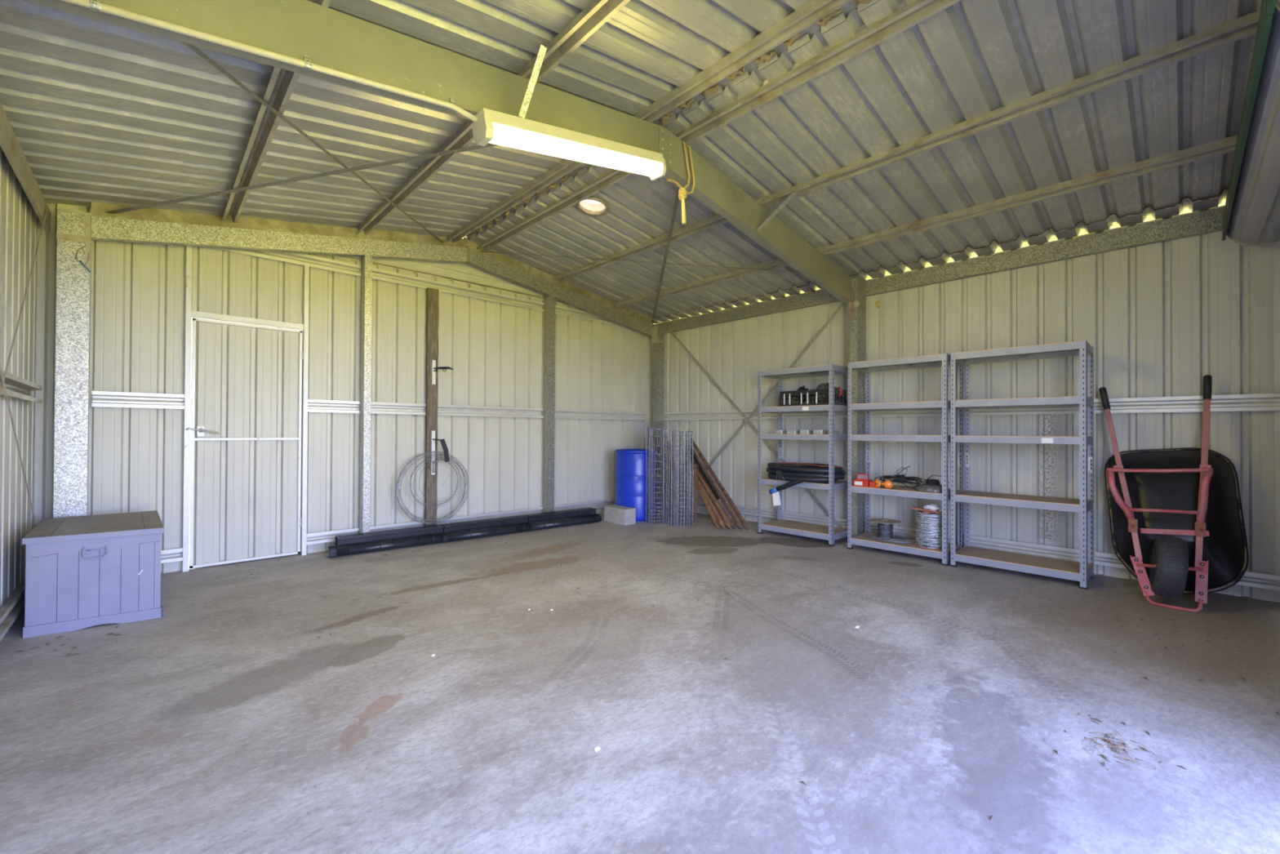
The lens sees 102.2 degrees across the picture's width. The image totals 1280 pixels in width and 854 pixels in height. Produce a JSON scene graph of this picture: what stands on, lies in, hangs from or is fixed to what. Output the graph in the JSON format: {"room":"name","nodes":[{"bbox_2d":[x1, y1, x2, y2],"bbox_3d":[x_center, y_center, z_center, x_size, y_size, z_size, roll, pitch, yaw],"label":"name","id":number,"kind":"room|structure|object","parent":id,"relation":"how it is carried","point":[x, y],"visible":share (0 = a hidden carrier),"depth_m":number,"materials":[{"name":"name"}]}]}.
{"room":"storage shed","nodes":[
{"label":"storage shed","id":0,"kind":"room"},
{"bbox_2d":[0,146,38,607],"bbox_3d":[-2.134,-0.230,1.389,0.032,2.730,6.000,1,-1,-44],"label":"wall","id":1,"kind":"structure","parent":0,"point":[19,220],"depth_m":3.04,"materials":[{"name":"metal"}]},
{"bbox_2d":[0,577,25,641],"bbox_3d":[-2.045,0.987,1.345,0.056,0.110,5.620,1,-1,-44],"label":"rail","id":2,"kind":"object","parent":1,"relation":"attached to","point":[14,605],"depth_m":2.82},
{"bbox_2d":[0,369,42,403],"bbox_3d":[-2.039,-0.220,1.355,0.056,0.115,5.620,1,-1,-44],"label":"rail","id":3,"kind":"object","parent":1,"relation":"attached to","point":[18,387],"depth_m":2.94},
{"bbox_2d":[0,364,36,526],"bbox_3d":[-2.986,-0.241,2.414,0.002,2.120,2.676,1,-1,-44],"label":"strap","id":4,"kind":"object","parent":3,"relation":"attached to","point":[1,371],"visible":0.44,"depth_m":2.69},
{"bbox_2d":[33,202,653,573],"bbox_3d":[-2.001,-0.216,5.673,6.060,2.770,0.032,1,-1,-44],"label":"wall","id":5,"kind":"structure","parent":0,"point":[494,351],"depth_m":4.97,"materials":[{"name":"metal"}]},
{"bbox_2d":[91,391,184,408],"bbox_3d":[-3.789,-0.201,3.914,0.505,0.115,0.056,1,-1,-44],"label":"rail","id":6,"kind":"object","parent":5,"relation":"attached to","point":[100,398],"depth_m":3.90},
{"bbox_2d":[160,547,182,563],"bbox_3d":[-3.795,0.999,3.905,0.505,0.100,0.056,1,-1,-44],"label":"rail","id":7,"kind":"object","parent":5,"relation":"attached to","point":[175,554],"depth_m":4.03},
{"bbox_2d":[185,317,302,568],"bbox_3d":[-3.314,0.123,4.372,0.810,2.080,0.124,1,-1,-44],"label":"door","id":8,"kind":"structure","parent":5,"relation":"in","point":[246,397],"depth_m":4.37,"materials":[{"name":"white metal"}]},
{"bbox_2d":[182,245,309,571],"bbox_3d":[-3.305,-0.167,4.371,0.833,2.620,0.062,1,-1,-44],"label":"door frame","id":9,"kind":"structure","parent":5,"relation":"attached to","point":[188,248],"depth_m":4.25,"materials":[{"name":"white metal"}]},
{"bbox_2d":[211,247,360,275],"bbox_3d":[-3.132,-1.500,4.543,1.220,0.105,0.056,1,-1,-44],"label":"beam","id":10,"kind":"structure","parent":5,"relation":"attached to","point":[297,258],"depth_m":4.65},
{"bbox_2d":[306,528,359,544],"bbox_3d":[-2.858,1.010,4.794,0.432,0.100,0.056,1,-1,-44],"label":"rail","id":11,"kind":"object","parent":5,"relation":"attached to","point":[325,536],"depth_m":4.76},
{"bbox_2d":[307,399,359,413],"bbox_3d":[-2.852,-0.190,4.803,0.432,0.115,0.056,1,-1,-44],"label":"rail","id":12,"kind":"object","parent":5,"relation":"attached to","point":[313,405],"depth_m":4.80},
{"bbox_2d":[328,254,570,305],"bbox_3d":[-1.994,-1.814,5.686,6.060,0.454,0.057,1,-1,-44],"label":"sheet","id":13,"kind":"object","parent":5,"relation":"attached to","point":[467,273],"visible":0.27,"depth_m":5.65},
{"bbox_2d":[369,506,542,532],"bbox_3d":[-1.935,1.022,5.670,1.986,0.100,0.056,1,-1,-44],"label":"rail","id":14,"kind":"object","parent":5,"relation":"attached to","point":[532,510],"depth_m":5.69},
{"bbox_2d":[370,401,542,417],"bbox_3d":[-1.929,-0.178,5.680,1.986,0.115,0.056,1,-1,-44],"label":"rail","id":15,"kind":"object","parent":5,"relation":"attached to","point":[376,407],"depth_m":5.62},
{"bbox_2d":[372,267,543,311],"bbox_3d":[-1.923,-1.485,5.690,1.986,0.105,0.056,1,-1,-44],"label":"beam","id":16,"kind":"structure","parent":5,"relation":"attached to","point":[380,274],"depth_m":5.59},
{"bbox_2d":[554,498,614,511],"bbox_3d":[-0.543,1.039,6.992,1.668,0.100,0.056,1,-1,-44],"label":"rail","id":17,"kind":"object","parent":5,"relation":"attached to","point":[597,504],"depth_m":6.83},
{"bbox_2d":[555,305,623,326],"bbox_3d":[-0.669,-1.470,6.880,1.288,0.105,0.056,1,-1,-44],"label":"beam","id":18,"kind":"structure","parent":5,"relation":"attached to","point":[562,310],"depth_m":6.76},
{"bbox_2d":[554,408,645,420],"bbox_3d":[-0.538,-0.161,7.001,1.668,0.115,0.056,1,-1,-44],"label":"rail","id":19,"kind":"object","parent":5,"relation":"attached to","point":[559,413],"depth_m":6.97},
{"bbox_2d":[0,0,812,236],"bbox_3d":[-1.078,-1.814,2.383,3.131,0.553,6.181,1,-1,-44],"label":"ceiling","id":20,"kind":"structure","parent":0,"point":[97,110],"depth_m":2.80,"materials":[{"name":"metal"}]},
{"bbox_2d":[462,0,879,239],"bbox_3d":[0.029,-2.055,3.573,0.103,0.046,5.868,1,-1,-44],"label":"ridge infill","id":21,"kind":"object","parent":20,"relation":"attached to","point":[765,60],"visible":0.59,"depth_m":3.08,"materials":[{"name":"plastic"}]},
{"bbox_2d":[462,0,906,240],"bbox_3d":[0.095,-2.051,3.504,0.401,0.086,6.190,1,-1,-44],"label":"ridge cap","id":22,"kind":"object","parent":20,"relation":"attached to","point":[846,8],"visible":0.04,"depth_m":3.00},
{"bbox_2d":[0,507,1279,853],"bbox_3d":[0.051,1.212,3.493,6.260,0.120,6.150,1,-1,-44],"label":"floor","id":23,"kind":"structure","parent":0,"point":[220,722],"depth_m":2.07,"materials":[{"name":"concrete"}]},
{"bbox_2d":[22,510,164,638],"bbox_3d":[-3.364,0.866,3.220,0.564,0.534,0.921,1,-1,-44],"label":"trunk","id":24,"kind":"object","parent":23,"relation":"on","point":[82,571],"visible":1,"depth_m":2.93,"materials":[{"name":"plastic"}]},
{"bbox_2d":[53,206,664,518],"bbox_3d":[-1.824,-0.391,5.525,5.890,3.100,0.172,1,-1,-44],"label":"frame","id":25,"kind":"object","parent":23,"relation":"on","point":[76,229],"visible":0.85,"depth_m":3.70,"materials":[{"name":"metal"}]},
{"bbox_2d":[75,244,90,272],"bbox_3d":[-3.817,-1.166,3.540,0.076,0.204,0.022,1,-1,-44],"label":"knot","id":26,"kind":"object","parent":25,"relation":"attached to","point":[80,261],"visible":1,"depth_m":3.54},
{"bbox_2d":[91,201,466,247],"bbox_3d":[-2.918,-1.759,4.654,2.780,0.575,0.072,1,-1,-44],"label":"rake angle","id":27,"kind":"object","parent":25,"relation":"attached to","point":[98,209],"visible":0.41,"depth_m":4.33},
{"bbox_2d":[466,239,651,324],"bbox_3d":[-0.884,-1.751,6.586,2.830,0.541,0.072,1,-1,-44],"label":"rake angle","id":28,"kind":"object","parent":25,"relation":"attached to","point":[473,246],"visible":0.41,"depth_m":6.41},
{"bbox_2d":[359,255,372,533],"bbox_3d":[-2.612,-0.245,4.912,0.061,2.790,0.111,1,-1,-44],"label":"wall post","id":29,"kind":"object","parent":23,"relation":"on","point":[366,260],"visible":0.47,"depth_m":4.88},
{"bbox_2d":[328,533,441,557],"bbox_3d":[-2.350,1.103,4.816,0.960,0.097,0.086,1,-1,-40],"label":"channel","id":30,"kind":"object","parent":23,"relation":"on","point":[408,541],"visible":1,"depth_m":4.77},
{"bbox_2d":[334,524,444,545],"bbox_3d":[-2.372,1.063,4.937,0.933,0.142,0.133,1,-1,-40],"label":"channel","id":31,"kind":"object","parent":23,"relation":"on","point":[431,529],"visible":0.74,"depth_m":4.88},
{"bbox_2d":[424,287,453,525],"bbox_3d":[-2.077,-0.154,5.334,0.286,2.580,0.121,0,-1,27],"label":"board","id":32,"kind":"object","parent":23,"relation":"on","point":[433,312],"visible":0.98,"depth_m":5.36,"materials":[{"name":"brown wood"}]},
{"bbox_2d":[395,450,469,524],"bbox_3d":[-2.123,0.620,5.303,0.753,0.752,0.069,1,-1,-44],"label":"coil","id":33,"kind":"object","parent":32,"relation":"hanging from","point":[436,454],"visible":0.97,"depth_m":5.27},
{"bbox_2d":[28,0,866,536],"bbox_3d":[0.163,-0.418,3.396,5.942,3.139,0.188,1,-1,-44],"label":"frame","id":34,"kind":"object","parent":23,"relation":"on","point":[333,39],"visible":0.84,"depth_m":2.44,"materials":[{"name":"metal"}]},
{"bbox_2d":[0,102,50,233],"bbox_3d":[-2.087,-1.432,1.430,0.051,0.148,5.950,1,-1,-44],"label":"beam","id":35,"kind":"structure","parent":34,"relation":"attached to","point":[9,143],"depth_m":2.81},
{"bbox_2d":[0,208,47,397],"bbox_3d":[-3.003,-0.176,2.425,0.002,2.528,2.717,1,-1,-44],"label":"strap","id":36,"kind":"object","parent":35,"relation":"attached to","point":[46,212],"visible":1,"depth_m":2.79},
{"bbox_2d":[60,0,477,122],"bbox_3d":[-1.371,-1.395,1.923,1.632,0.294,0.061,1,-1,-44],"label":"conduit","id":37,"kind":"object","parent":34,"relation":"attached to","point":[94,5],"visible":0.94,"depth_m":1.90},
{"bbox_2d":[221,0,331,222],"bbox_3d":[-1.365,-1.701,2.117,0.100,0.070,5.950,1,-1,-44],"label":"roof purlin","id":38,"kind":"structure","parent":34,"relation":"attached to","point":[282,83],"depth_m":2.97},
{"bbox_2d":[105,142,499,213],"bbox_3d":[-1.994,-1.733,3.492,3.747,0.396,0.032,0,0,7],"label":"strap","id":39,"kind":"object","parent":34,"relation":"attached to","point":[489,144],"visible":0.64,"depth_m":3.53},
{"bbox_2d":[182,41,443,242],"bbox_3d":[-1.969,-1.743,3.502,0.032,0.414,3.802,0,0,-3],"label":"strap","id":40,"kind":"object","parent":34,"relation":"attached to","point":[193,47],"visible":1,"depth_m":2.83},
{"bbox_2d":[355,0,630,235],"bbox_3d":[-0.653,-1.854,2.793,0.100,0.070,5.950,1,-1,-44],"label":"roof purlin","id":41,"kind":"structure","parent":34,"relation":"attached to","point":[597,12],"depth_m":2.66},
{"bbox_2d":[518,44,546,118],"bbox_3d":[-0.567,-1.686,2.563,0.285,0.281,0.039,0,-1,42],"label":"brace","id":42,"kind":"object","parent":34,"relation":"attached to","point":[542,51],"visible":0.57,"depth_m":2.52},
{"bbox_2d":[471,107,666,180],"bbox_3d":[-0.321,-1.604,2.866,1.230,0.500,0.132,1,-1,-44],"label":"ceiling light","id":43,"kind":"object","parent":34,"relation":"hanging from","point":[492,126],"visible":0.98,"depth_m":2.72,"materials":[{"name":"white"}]},
{"bbox_2d":[488,123,662,177],"bbox_3d":[-0.315,-1.509,2.872,1.157,0.281,0.116,1,-1,-44],"label":"diffuser","id":44,"kind":"object","parent":43,"relation":"attached to","point":[540,138],"depth_m":2.77,"materials":[{"name":"white"}]},
{"bbox_2d":[479,250,799,272],"bbox_3d":[0.109,-1.751,5.489,3.798,0.372,0.032,0,0,7],"label":"strap","id":45,"kind":"object","parent":34,"relation":"attached to","point":[479,251],"visible":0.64,"depth_m":5.49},
{"bbox_2d":[444,0,852,243],"bbox_3d":[-0.036,-1.987,3.380,0.100,0.070,5.950,1,-1,-44],"label":"roof purlin","id":46,"kind":"structure","parent":34,"relation":"attached to","point":[814,11],"depth_m":2.94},
{"bbox_2d":[652,186,679,319],"bbox_3d":[0.259,-1.737,5.520,0.032,0.369,3.664,0,0,-2],"label":"strap","id":47,"kind":"object","parent":34,"relation":"attached to","point":[677,200],"visible":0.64,"depth_m":5.10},
{"bbox_2d":[666,140,695,224],"bbox_3d":[0.270,-1.678,3.536,0.162,0.624,0.181,0,-1,32],"label":"rope","id":48,"kind":"object","parent":34,"relation":"hanging from","point":[682,193],"visible":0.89,"depth_m":3.49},
{"bbox_2d":[476,0,961,251],"bbox_3d":[0.218,-1.988,3.621,0.100,0.070,5.950,1,-1,-44],"label":"roof purlin","id":49,"kind":"structure","parent":34,"relation":"attached to","point":[918,11],"depth_m":3.01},
{"bbox_2d":[755,191,795,231],"bbox_3d":[1.055,-1.689,4.066,0.344,0.247,0.036,0,-1,36],"label":"brace","id":50,"kind":"object","parent":34,"relation":"attached to","point":[791,196],"visible":1,"depth_m":4.05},
{"bbox_2d":[552,9,1260,282],"bbox_3d":[0.928,-1.832,4.294,0.100,0.070,5.950,1,-1,-44],"label":"roof purlin","id":51,"kind":"structure","parent":34,"relation":"attached to","point":[1241,28],"depth_m":3.04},
{"bbox_2d":[614,134,1237,308],"bbox_3d":[1.659,-1.671,4.988,0.100,0.070,5.950,1,-1,-44],"label":"roof purlin","id":52,"kind":"structure","parent":34,"relation":"attached to","point":[1225,145],"depth_m":3.88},
{"bbox_2d":[652,207,1224,333],"bbox_3d":[2.256,-1.452,5.554,0.061,0.148,5.950,1,-1,-44],"label":"beam","id":53,"kind":"structure","parent":34,"relation":"attached to","point":[1209,221],"depth_m":4.52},
{"bbox_2d":[668,328,843,528],"bbox_3d":[1.312,-0.134,6.487,0.002,2.594,2.654,1,-1,-44],"label":"strap","id":54,"kind":"object","parent":53,"relation":"attached to","point":[727,397],"visible":0.64,"depth_m":6.54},
{"bbox_2d":[683,302,845,498],"bbox_3d":[1.410,-0.189,6.380,0.002,2.444,2.424,1,-1,-44],"label":"strap","id":55,"kind":"object","parent":53,"relation":"attached to","point":[842,304],"visible":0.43,"depth_m":6.17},
{"bbox_2d":[440,515,528,532],"bbox_3d":[-1.653,1.071,5.551,0.933,0.142,0.133,1,-1,-40],"label":"channel","id":56,"kind":"object","parent":23,"relation":"on","point":[460,526],"visible":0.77,"depth_m":5.49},
{"bbox_2d":[440,522,530,542],"bbox_3d":[-1.605,1.111,5.439,0.960,0.097,0.086,1,-1,-40],"label":"channel","id":57,"kind":"object","parent":23,"relation":"on","point":[523,526],"visible":0.99,"depth_m":5.40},
{"bbox_2d":[542,295,555,512],"bbox_3d":[-1.115,-0.219,6.334,0.088,2.775,0.111,1,-1,-44],"label":"wall post","id":58,"kind":"object","parent":23,"relation":"on","point":[549,301],"visible":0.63,"depth_m":6.30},
{"bbox_2d":[524,506,596,525],"bbox_3d":[-0.935,1.079,6.164,0.933,0.142,0.133,1,-1,-40],"label":"channel","id":59,"kind":"object","parent":23,"relation":"on","point":[584,511],"visible":0.67,"depth_m":6.10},
{"bbox_2d":[528,513,602,530],"bbox_3d":[-0.859,1.120,6.062,0.960,0.097,0.086,1,-1,-40],"label":"channel","id":60,"kind":"object","parent":23,"relation":"on","point":[544,524],"visible":0.99,"depth_m":6.02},
{"bbox_2d":[604,504,635,525],"bbox_3d":[-0.249,1.078,6.331,0.180,0.190,0.390,1,-1,-44],"label":"concrete block","id":61,"kind":"object","parent":23,"relation":"on","point":[618,514],"visible":1,"depth_m":6.23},
{"bbox_2d":[614,448,659,521],"bbox_3d":[-0.041,0.735,6.682,0.582,0.884,0.582,1,-1,-44],"label":"drum","id":62,"kind":"object","parent":23,"relation":"on","point":[630,464],"visible":0.66,"depth_m":6.42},
{"bbox_2d":[431,608,859,751],"bbox_3d":[-0.130,1.142,2.701,2.402,0.006,1.558,1,-1,-44],"label":"chips","id":63,"kind":"object","parent":23,"relation":"on","point":[597,748],"visible":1,"depth_m":2.56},
{"bbox_2d":[13,521,1279,820],"bbox_3d":[-0.116,1.144,3.421,5.534,0.010,5.676,1,-1,-44],"label":"leaf litter","id":64,"kind":"object","parent":23,"relation":"on","point":[1104,757],"visible":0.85,"depth_m":2.35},
{"bbox_2d":[645,426,667,524],"bbox_3d":[0.205,0.588,6.352,0.268,1.185,0.252,1,-1,-44],"label":"roll","id":65,"kind":"object","parent":23,"relation":"on","point":[653,480],"visible":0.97,"depth_m":6.29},
{"bbox_2d":[653,436,661,515],"bbox_3d":[0.231,0.650,6.899,0.059,1.066,0.188,0,0,-24],"label":"stake","id":66,"kind":"object","parent":23,"relation":"on","point":[656,446],"visible":0.07,"depth_m":6.94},
{"bbox_2d":[660,438,666,516],"bbox_3d":[0.307,0.669,6.833,0.057,1.028,0.221,0,0,-8],"label":"stake","id":67,"kind":"object","parent":23,"relation":"on","point":[660,438],"visible":0.21,"depth_m":6.86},
{"bbox_2d":[666,441,671,516],"bbox_3d":[0.399,0.690,6.866,0.059,0.988,0.207,0,0,-14],"label":"stake","id":68,"kind":"object","parent":23,"relation":"on","point":[667,442],"visible":0.36,"depth_m":6.87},
{"bbox_2d":[669,448,675,517],"bbox_3d":[0.419,0.740,6.801,0.057,0.890,0.221,0,0,-8],"label":"stake","id":69,"kind":"object","parent":23,"relation":"on","point":[669,449],"visible":0.29,"depth_m":6.81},
{"bbox_2d":[674,432,678,515],"bbox_3d":[0.479,0.631,6.914,0.056,1.109,0.236,0,0,-3],"label":"stake","id":70,"kind":"object","parent":23,"relation":"on","point":[677,490],"visible":0.5,"depth_m":6.90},
{"bbox_2d":[668,429,693,526],"bbox_3d":[0.499,0.603,6.214,0.274,1.154,0.285,0,-1,37],"label":"roll","id":71,"kind":"object","parent":23,"relation":"on","point":[688,440],"visible":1,"depth_m":6.17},
{"bbox_2d":[680,463,697,519],"bbox_3d":[0.639,0.827,6.628,0.222,0.713,0.209,1,-1,-44],"label":"roll","id":72,"kind":"object","parent":23,"relation":"on","point":[695,488],"visible":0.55,"depth_m":6.60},
{"bbox_2d":[690,473,719,528],"bbox_3d":[0.792,0.857,6.470,0.043,0.628,1.113,0,0,-12],"label":"picket","id":73,"kind":"object","parent":23,"relation":"on","point":[706,502],"visible":0.79,"depth_m":6.23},
{"bbox_2d":[690,471,723,528],"bbox_3d":[0.808,0.837,6.487,0.043,0.669,1.146,0,0,-15],"label":"picket","id":74,"kind":"object","parent":23,"relation":"on","point":[717,520],"visible":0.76,"depth_m":6.09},
{"bbox_2d":[690,466,724,528],"bbox_3d":[0.808,0.817,6.490,0.043,0.709,1.199,0,0,-16],"label":"picket","id":75,"kind":"object","parent":23,"relation":"on","point":[700,484],"visible":0.79,"depth_m":6.32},
{"bbox_2d":[690,462,728,528],"bbox_3d":[0.855,0.797,6.474,0.043,0.748,1.154,0,0,-17],"label":"picket","id":76,"kind":"object","parent":23,"relation":"on","point":[714,504],"visible":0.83,"depth_m":6.22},
{"bbox_2d":[690,461,731,528],"bbox_3d":[0.855,0.777,6.478,0.043,0.788,1.208,0,0,-18],"label":"picket","id":77,"kind":"object","parent":23,"relation":"on","point":[707,487],"visible":0.76,"depth_m":6.30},
{"bbox_2d":[689,455,735,528],"bbox_3d":[0.871,0.757,6.494,0.042,0.829,1.246,0,0,-21],"label":"picket","id":78,"kind":"object","parent":23,"relation":"on","point":[726,515],"visible":0.74,"depth_m":6.30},
{"bbox_2d":[690,446,742,528],"bbox_3d":[0.918,0.698,6.485,0.042,0.948,1.313,0,0,-23],"label":"picket","id":79,"kind":"object","parent":23,"relation":"on","point":[706,472],"visible":0.76,"depth_m":6.37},
{"bbox_2d":[690,448,719,499],"bbox_3d":[0.805,0.577,6.596,0.028,0.592,0.857,0,0,-19],"label":"picket","id":80,"kind":"object","parent":79,"relation":"on","point":[712,487],"visible":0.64,"depth_m":6.51,"materials":[{"name":"metal"}]},
{"bbox_2d":[692,444,746,528],"bbox_3d":[0.965,0.678,6.469,0.042,0.988,1.271,0,0,-24],"label":"picket","id":81,"kind":"object","parent":23,"relation":"on","point":[717,482],"visible":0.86,"depth_m":6.27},
{"bbox_2d":[690,438,749,528],"bbox_3d":[0.965,0.658,6.472,0.042,1.028,1.326,0,0,-25],"label":"picket","id":82,"kind":"object","parent":23,"relation":"on","point":[695,445],"visible":0.86,"depth_m":6.40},
{"bbox_2d":[707,477,741,528],"bbox_3d":[0.918,0.718,6.482,0.042,0.908,1.258,0,0,-22],"label":"picket","id":83,"kind":"object","parent":23,"relation":"on","point":[722,500],"visible":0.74,"depth_m":6.15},
{"bbox_2d":[757,364,847,546],"bbox_3d":[1.762,0.279,5.550,0.442,1.795,0.861,1,-1,-44],"label":"shelving unit","id":84,"kind":"object","parent":23,"relation":"on","point":[830,533],"depth_m":5.40,"materials":[{"name":"paint"}]},
{"bbox_2d":[765,462,846,506],"bbox_3d":[1.731,0.616,5.478,0.488,0.451,0.893,1,-1,-44],"label":"hose","id":85,"kind":"object","parent":84,"relation":"on","point":[797,473],"visible":0.94,"depth_m":5.32,"materials":[{"name":"black"}]},
{"bbox_2d":[776,462,840,467],"bbox_3d":[1.771,0.407,5.453,0.260,0.040,0.738,1,-1,-44],"label":"hose","id":86,"kind":"object","parent":85,"relation":"on","point":[780,463],"visible":0.74,"depth_m":5.58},
{"bbox_2d":[779,388,846,406],"bbox_3d":[1.824,-0.302,5.463,0.274,0.165,0.613,1,-1,-44],"label":"plastic crate","id":87,"kind":"object","parent":84,"relation":"on","point":[785,394],"visible":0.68,"depth_m":5.36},
{"bbox_2d":[796,385,808,401],"bbox_3d":[1.742,-0.351,5.539,0.178,0.188,0.168,1,-1,-44],"label":"rag","id":88,"kind":"object","parent":87,"relation":"in","point":[802,388],"visible":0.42,"depth_m":5.51,"materials":[{"name":"black fabric"}]},
{"bbox_2d":[814,382,838,402],"bbox_3d":[1.924,-0.342,5.353,0.214,0.246,0.279,1,-1,-44],"label":"plastic bag","id":89,"kind":"object","parent":87,"relation":"in","point":[823,385],"visible":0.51,"depth_m":5.29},
{"bbox_2d":[847,353,962,565],"bbox_3d":[2.456,0.276,4.820,0.442,1.795,0.862,1,-1,-44],"label":"shelving unit","id":90,"kind":"object","parent":23,"relation":"on","point":[943,360],"visible":0.97,"depth_m":4.68,"materials":[{"name":"paint"}]},
{"bbox_2d":[853,478,872,486],"bbox_3d":[2.144,0.537,4.972,0.101,0.062,0.145,1,-1,-44],"label":"carton","id":91,"kind":"object","parent":90,"relation":"on","point":[859,482],"visible":0.93,"depth_m":4.93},
{"bbox_2d":[857,473,868,479],"bbox_3d":[2.151,0.479,4.979,0.095,0.055,0.071,0,-1,29],"label":"carton","id":92,"kind":"object","parent":91,"relation":"on","point":[860,476],"visible":1,"depth_m":4.95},
{"bbox_2d":[874,479,881,487],"bbox_3d":[2.228,0.529,4.835,0.063,0.076,0.075,1,-1,-44],"label":"spool","id":93,"kind":"object","parent":90,"relation":"on","point":[877,482],"visible":1,"depth_m":4.82},
{"bbox_2d":[869,518,901,541],"bbox_3d":[2.335,0.976,4.910,0.274,0.179,0.274,1,-1,-44],"label":"reel","id":94,"kind":"object","parent":90,"relation":"on","point":[885,526],"visible":0.96,"depth_m":4.86,"materials":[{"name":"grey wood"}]},
{"bbox_2d":[857,532,917,542],"bbox_3d":[2.336,1.041,4.878,0.290,0.046,0.530,1,-1,-44],"label":"barbed wire","id":95,"kind":"object","parent":90,"relation":"on","point":[867,535],"visible":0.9,"depth_m":4.82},
{"bbox_2d":[884,480,893,488],"bbox_3d":[2.291,0.529,4.761,0.074,0.074,0.050,0,0,18],"label":"spool","id":96,"kind":"object","parent":90,"relation":"on","point":[888,484],"visible":1,"depth_m":4.74},
{"bbox_2d":[874,465,949,488],"bbox_3d":[2.472,0.462,4.739,0.148,0.212,0.628,1,-1,-40],"label":"cable bundle","id":97,"kind":"object","parent":90,"relation":"on","point":[900,478],"visible":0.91,"depth_m":4.78,"materials":[{"name":"black plastic"}]},
{"bbox_2d":[911,506,942,549],"bbox_3d":[2.590,0.894,4.591,0.270,0.340,0.286,1,-1,-44],"label":"roll","id":98,"kind":"object","parent":90,"relation":"on","point":[929,526],"visible":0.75,"depth_m":4.51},
{"bbox_2d":[923,503,942,511],"bbox_3d":[2.599,0.714,4.582,0.113,0.069,0.154,1,-1,-44],"label":"crumpled bag","id":99,"kind":"object","parent":98,"relation":"on","point":[934,507],"visible":0.97,"depth_m":4.55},
{"bbox_2d":[914,479,950,493],"bbox_3d":[2.593,0.516,4.571,0.290,0.101,0.284,1,-1,-44],"label":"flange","id":100,"kind":"object","parent":90,"relation":"on","point":[931,485],"visible":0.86,"depth_m":4.51,"materials":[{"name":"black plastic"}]},
{"bbox_2d":[950,340,1094,589],"bbox_3d":[3.071,0.274,4.180,0.438,1.795,0.877,1,-1,-44],"label":"shelving unit","id":101,"kind":"object","parent":23,"relation":"on","point":[1081,571],"visible":1,"depth_m":4.03,"materials":[{"name":"paint"}]},
{"bbox_2d":[1081,728,1161,770],"bbox_3d":[1.717,1.139,1.841,0.291,0.011,0.205,1,-1,-44],"label":"dry grass","id":102,"kind":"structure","parent":23,"relation":"on","point":[1104,738],"depth_m":1.84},
{"bbox_2d":[1098,374,1248,612],"bbox_3d":[3.637,0.401,3.511,0.712,1.535,0.808,0,-1,37],"label":"wheelbarrow","id":103,"kind":"object","parent":23,"relation":"on","point":[1176,519],"visible":1,"depth_m":3.49,"materials":[{"name":"black metal"}]},
{"bbox_2d":[1104,447,1248,594],"bbox_3d":[3.734,0.645,3.634,0.433,0.998,0.714,1,-1,-44],"label":"tray","id":104,"kind":"object","parent":103,"relation":"on","point":[1225,548],"depth_m":3.53,"materials":[{"name":"black metal"}]},
{"bbox_2d":[470,0,1262,324],"bbox_3d":[1.264,-1.810,4.607,3.111,0.503,6.181,1,-1,-44],"label":"ceiling","id":105,"kind":"structure","parent":0,"point":[969,60],"depth_m":3.38,"materials":[{"name":"metal"}]},
{"bbox_2d":[575,196,608,216],"bbox_3d":[-0.424,-2.111,4.618,0.412,0.337,0.412,1,-1,-44],"label":"ceiling vent","id":106,"kind":"object","parent":105,"relation":"in","point":[591,206],"visible":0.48,"depth_m":4.72,"materials":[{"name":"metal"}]},
{"bbox_2d":[651,188,1227,323],"bbox_3d":[2.257,-1.582,5.548,0.302,0.081,5.981,1,-1,-44],"label":"strip","id":107,"kind":"object","parent":105,"relation":"attached to","point":[1186,205],"visible":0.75,"depth_m":4.53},
{"bbox_2d":[653,205,1279,602],"bbox_3d":[2.284,-0.183,5.583,0.032,2.745,6.000,1,-1,-44],"label":"wall","id":108,"kind":"structure","parent":0,"point":[1158,318],"depth_m":4.42,"materials":[{"name":"metal"}]},
{"bbox_2d":[664,409,847,420],"bbox_3d":[1.349,-0.156,6.502,0.056,0.115,2.820,1,-1,-44],"label":"rail","id":109,"kind":"object","parent":108,"relation":"attached to","point":[712,415],"depth_m":6.66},
{"bbox_2d":[665,495,847,528],"bbox_3d":[1.344,1.044,6.493,0.056,0.100,2.820,1,-1,-44],"label":"rail","id":110,"kind":"object","parent":108,"relation":"attached to","point":[797,517],"depth_m":6.08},
{"bbox_2d":[870,393,1279,417],"bbox_3d":[3.339,-0.163,4.406,0.056,0.115,2.760,1,-1,-44],"label":"rail","id":111,"kind":"object","parent":108,"relation":"attached to","point":[1256,402],"depth_m":3.88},
{"bbox_2d":[870,522,1279,591],"bbox_3d":[3.333,1.037,4.397,0.056,0.100,2.760,1,-1,-44],"label":"rail","id":112,"kind":"object","parent":108,"relation":"attached to","point":[1262,580],"depth_m":4.30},
{"bbox_3d":[2.152,-0.451,1.301,6.061,3.211,0.032,1,-1,-44],"label":"wall","id":113,"kind":"structure","parent":0,"visible":0},
{"bbox_2d":[1222,0,1279,246],"bbox_3d":[3.122,-0.211,2.463,2.750,2.699,0.359,1,-1,-44],"label":"door","id":114,"kind":"structure","parent":113,"relation":"in","point":[1251,212],"depth_m":2.43,"materials":[{"name":"metal"}]},
{"bbox_2d":[1266,0,1279,16],"bbox_3d":[1.071,-1.412,0.521,2.880,0.348,0.359,1,-1,-44],"label":"door","id":115,"kind":"structure","parent":113,"relation":"in","point":[1271,4],"depth_m":1.61,"materials":[{"name":"metal"}]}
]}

